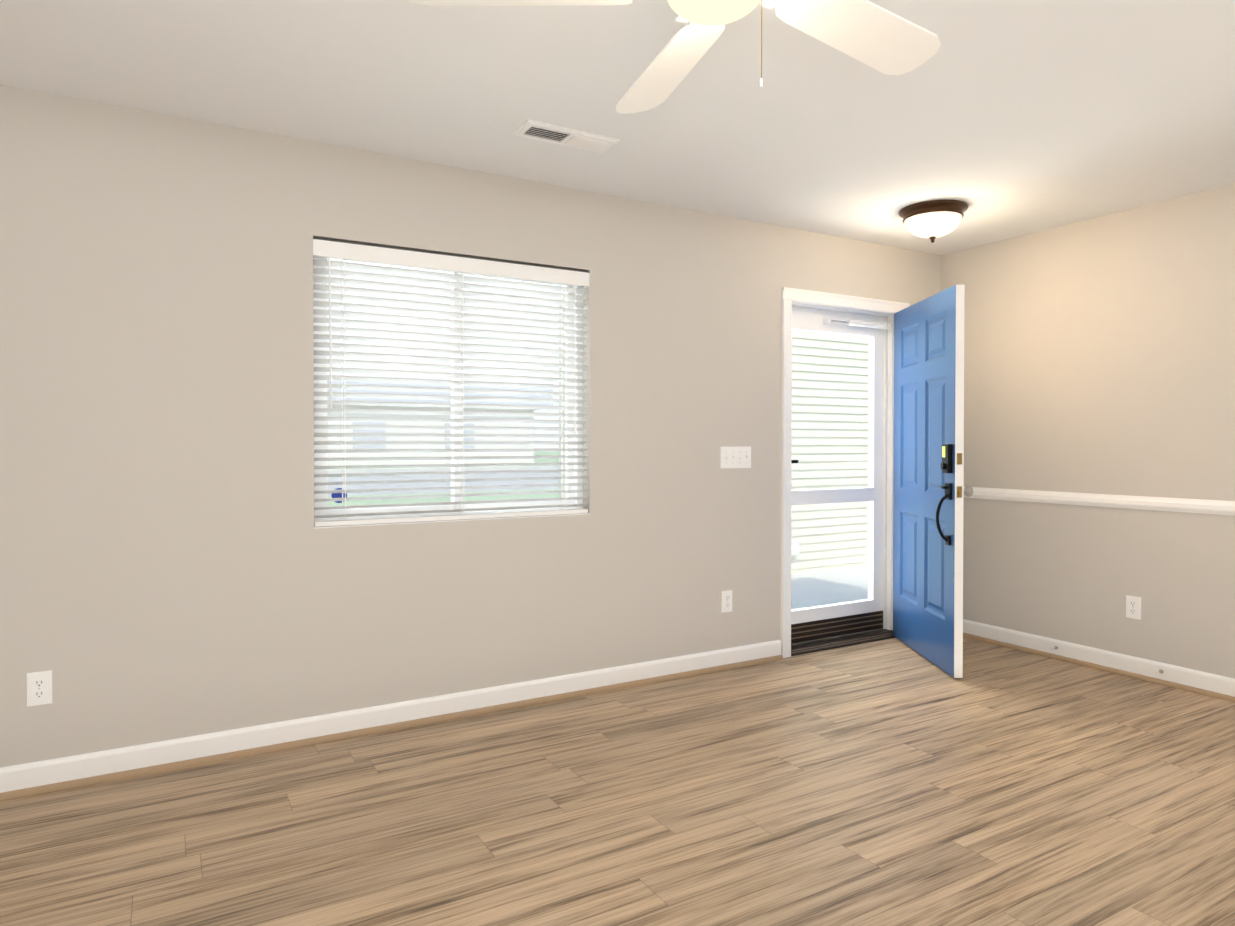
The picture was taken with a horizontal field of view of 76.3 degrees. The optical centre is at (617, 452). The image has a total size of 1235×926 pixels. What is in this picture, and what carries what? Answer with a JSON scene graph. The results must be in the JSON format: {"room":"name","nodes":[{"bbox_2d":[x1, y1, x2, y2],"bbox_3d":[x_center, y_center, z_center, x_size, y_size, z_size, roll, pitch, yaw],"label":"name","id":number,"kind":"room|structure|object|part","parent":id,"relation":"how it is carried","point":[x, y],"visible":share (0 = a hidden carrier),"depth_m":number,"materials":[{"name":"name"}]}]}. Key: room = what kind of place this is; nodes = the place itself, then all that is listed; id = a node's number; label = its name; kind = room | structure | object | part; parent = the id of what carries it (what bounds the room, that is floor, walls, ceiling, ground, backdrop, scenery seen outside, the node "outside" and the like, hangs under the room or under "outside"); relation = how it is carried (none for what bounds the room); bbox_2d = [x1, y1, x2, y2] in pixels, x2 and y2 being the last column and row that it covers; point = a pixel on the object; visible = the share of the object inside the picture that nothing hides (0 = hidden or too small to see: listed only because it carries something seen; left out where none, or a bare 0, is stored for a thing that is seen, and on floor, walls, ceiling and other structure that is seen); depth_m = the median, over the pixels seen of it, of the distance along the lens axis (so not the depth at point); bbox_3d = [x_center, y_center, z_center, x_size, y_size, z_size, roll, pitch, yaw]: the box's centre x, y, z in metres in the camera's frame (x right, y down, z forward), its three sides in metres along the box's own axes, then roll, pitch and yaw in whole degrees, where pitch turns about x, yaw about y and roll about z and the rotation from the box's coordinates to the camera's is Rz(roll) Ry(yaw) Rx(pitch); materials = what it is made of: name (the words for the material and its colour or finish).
{"room":"empty living room","nodes":[
{"label":"empty living room","id":0,"kind":"room"},
{"bbox_2d":[0,84,939,767],"bbox_3d":[-0.533,-0.045,3.680,6.280,2.540,0.140,0,1,-30],"label":"wall","id":1,"kind":"structure","parent":0,"point":[174,564],"depth_m":3.14,"materials":[{"name":"grey paint"}]},
{"bbox_2d":[27,670,51,706],"bbox_3d":[-2.020,0.826,2.745,0.072,0.116,0.008,0,1,-30],"label":"electrical outlet","id":2,"kind":"object","parent":1,"relation":"attached to","point":[39,688],"visible":1,"depth_m":2.74,"materials":[{"name":"white plastic"}]},
{"bbox_2d":[0,640,782,800],"bbox_3d":[-1.081,1.127,3.277,4.635,0.104,0.033,0,1,-30],"label":"baseboard","id":3,"kind":"structure","parent":1,"relation":"attached to","point":[42,777],"depth_m":3.25,"materials":[{"name":"white wood"}]},
{"bbox_2d":[313,256,589,527],"bbox_3d":[-0.719,-0.288,3.568,1.270,1.191,0.133,0,1,-30],"label":"window","id":4,"kind":"structure","parent":1,"relation":"in","point":[395,509],"depth_m":3.57,"materials":[{"name":"white plastic"}]},
{"bbox_2d":[313,237,589,526],"bbox_3d":[-0.700,-0.290,3.536,1.270,1.180,0.064,0,1,-30],"label":"window blinds","id":5,"kind":"object","parent":4,"relation":"attached to","point":[338,249],"visible":0.88,"depth_m":3.49,"materials":[{"name":"white plastic"}]},
{"bbox_2d":[721,590,731,612],"bbox_3d":[0.595,0.808,4.257,0.072,0.116,0.008,0,1,-30],"label":"electrical outlet","id":6,"kind":"object","parent":1,"relation":"attached to","point":[726,601],"visible":1,"depth_m":4.25,"materials":[{"name":"white plastic"}]},
{"bbox_2d":[720,447,750,468],"bbox_3d":[0.636,0.030,4.265,0.206,0.113,0.019,0,1,-30],"label":"switch plate","id":7,"kind":"object","parent":1,"relation":"attached to","point":[735,457],"visible":1,"depth_m":4.26,"materials":[{"name":"white plastic"}]},
{"bbox_2d":[791,628,895,655],"bbox_3d":[1.342,1.147,4.775,0.910,0.030,0.150,0,1,-30],"label":"door sill","id":8,"kind":"structure","parent":1,"relation":"attached to","point":[812,646],"depth_m":4.74,"materials":[{"name":"brown metal"}]},
{"bbox_2d":[781,287,909,657],"bbox_3d":[1.346,0.115,4.757,1.040,2.095,0.158,0,1,-30],"label":"door frame","id":9,"kind":"structure","parent":1,"relation":"attached to","point":[815,622],"depth_m":4.83,"materials":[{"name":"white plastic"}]},
{"bbox_2d":[893,285,972,677],"bbox_3d":[1.744,0.146,4.465,0.528,2.015,0.800,0,1,-30],"label":"front door","id":10,"kind":"structure","parent":1,"relation":"in","point":[929,490],"depth_m":4.34,"materials":[{"name":"blue wood"}]},
{"bbox_2d":[0,637,1234,925],"bbox_3d":[0.803,1.231,1.383,6.280,0.060,5.480,0,1,-30],"label":"floor","id":11,"kind":"structure","parent":0,"point":[888,783],"depth_m":2.57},
{"bbox_2d":[0,0,1234,254],"bbox_3d":[0.803,-1.278,1.354,6.280,0.080,5.480,0,1,-30],"label":"ceiling","id":12,"kind":"structure","parent":0,"point":[1008,118],"depth_m":2.75,"materials":[{"name":"white paint"}]},
{"bbox_2d":[513,119,619,152],"bbox_3d":[-0.201,-1.250,3.131,0.400,0.017,0.150,0,1,-30],"label":"ceiling vent","id":13,"kind":"object","parent":12,"relation":"in","point":[550,133],"visible":0.98,"depth_m":3.11,"materials":[{"name":"white plastic"}]},
{"bbox_2d":[407,0,940,113],"bbox_3d":[0.254,-1.012,1.704,1.269,0.461,1.322,0,1,-30],"label":"fan","id":14,"kind":"object","parent":12,"relation":"hanging from","point":[876,37],"visible":1,"depth_m":1.88,"materials":[{"name":"white"}]},
{"bbox_2d":[898,200,967,242],"bbox_3d":[1.649,-1.183,4.109,0.340,0.175,0.340,0,1,-30],"label":"flush-mount light","id":15,"kind":"object","parent":12,"relation":"attached to","point":[932,220],"visible":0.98,"depth_m":4.01,"materials":[{"name":"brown glass"}]},
{"bbox_3d":[1.649,-1.173,4.109,0.280,0.095,0.280,0,1,-30],"label":"glass","id":16,"kind":"part","parent":15,"relation":"part of","materials":[{"name":"white glass"}]},
{"bbox_2d":[940,184,1234,678],"bbox_3d":[3.496,-0.036,2.845,0.140,2.540,5.340,0,1,-30],"label":"wall","id":17,"kind":"structure","parent":0,"point":[1099,355],"depth_m":4.21,"materials":[{"name":"grey paint"}]},
{"bbox_2d":[963,619,1234,701],"bbox_3d":[3.389,1.132,2.870,0.033,0.104,5.186,0,1,-30],"label":"baseboard","id":18,"kind":"structure","parent":17,"relation":"attached to","point":[1202,683],"depth_m":4.19,"materials":[{"name":"white wood"}]},
{"bbox_2d":[963,487,1234,515],"bbox_3d":[3.391,0.275,2.869,0.022,0.068,5.200,0,1,-30],"label":"trim","id":19,"kind":"structure","parent":17,"relation":"attached to","point":[1216,507],"depth_m":4.17,"materials":[{"name":"white wood"}]},
{"bbox_2d":[1126,595,1140,619],"bbox_3d":[2.691,0.810,4.099,0.008,0.116,0.072,0,1,-30],"label":"outlet","id":20,"kind":"object","parent":17,"relation":"attached to","point":[1133,607],"visible":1,"depth_m":4.09,"materials":[{"name":"white plastic"}]},
{"label":"outside","id":21,"kind":"structure","parent":0,"visible":0},
{"bbox_2d":[328,452,558,505],"bbox_3d":[-17.923,0.960,39.764,160.000,0.200,160.000,0,1,-30],"label":"ground","id":22,"kind":"structure","parent":21,"point":[446,499],"depth_m":19.06,"materials":[{"name":"green plant"}]},
{"bbox_2d":[327,375,552,468],"bbox_3d":[-33.344,-1.441,35.440,61.000,4.700,13.000,0,1,-30],"label":"building","id":23,"kind":"structure","parent":22,"relation":"on","point":[387,462],"depth_m":41.72,"materials":[{"name":"white"}]},
{"bbox_2d":[328,466,558,495],"bbox_3d":[-11.416,0.994,28.509,160.000,0.030,20.000,0,1,-30],"label":"road","id":24,"kind":"structure","parent":22,"relation":"on","point":[376,486],"depth_m":28.30,"materials":[{"name":"grey asphalt"}]},
{"bbox_2d":[559,298,868,573],"bbox_3d":[2.051,-0.472,9.924,4.270,3.250,4.030,0,1,-30],"label":"wall","id":25,"kind":"structure","parent":22,"relation":"on","point":[817,443],"depth_m":7.64,"materials":[{"name":"beige"}]},
{"bbox_2d":[791,540,798,554],"bbox_3d":[1.655,0.892,7.378,0.095,0.135,0.044,0,1,-30],"label":"electrical outlet box","id":26,"kind":"object","parent":25,"relation":"attached to","point":[795,545],"depth_m":7.36,"materials":[{"name":"white plastic"}]},
{"bbox_2d":[791,566,867,609],"bbox_3d":[2.279,1.206,6.822,8.000,0.105,2.460,0,1,-30],"label":"porch","id":27,"kind":"object","parent":22,"relation":"on","point":[814,579],"depth_m":6.71,"materials":[{"name":"white concrete"}]}
]}

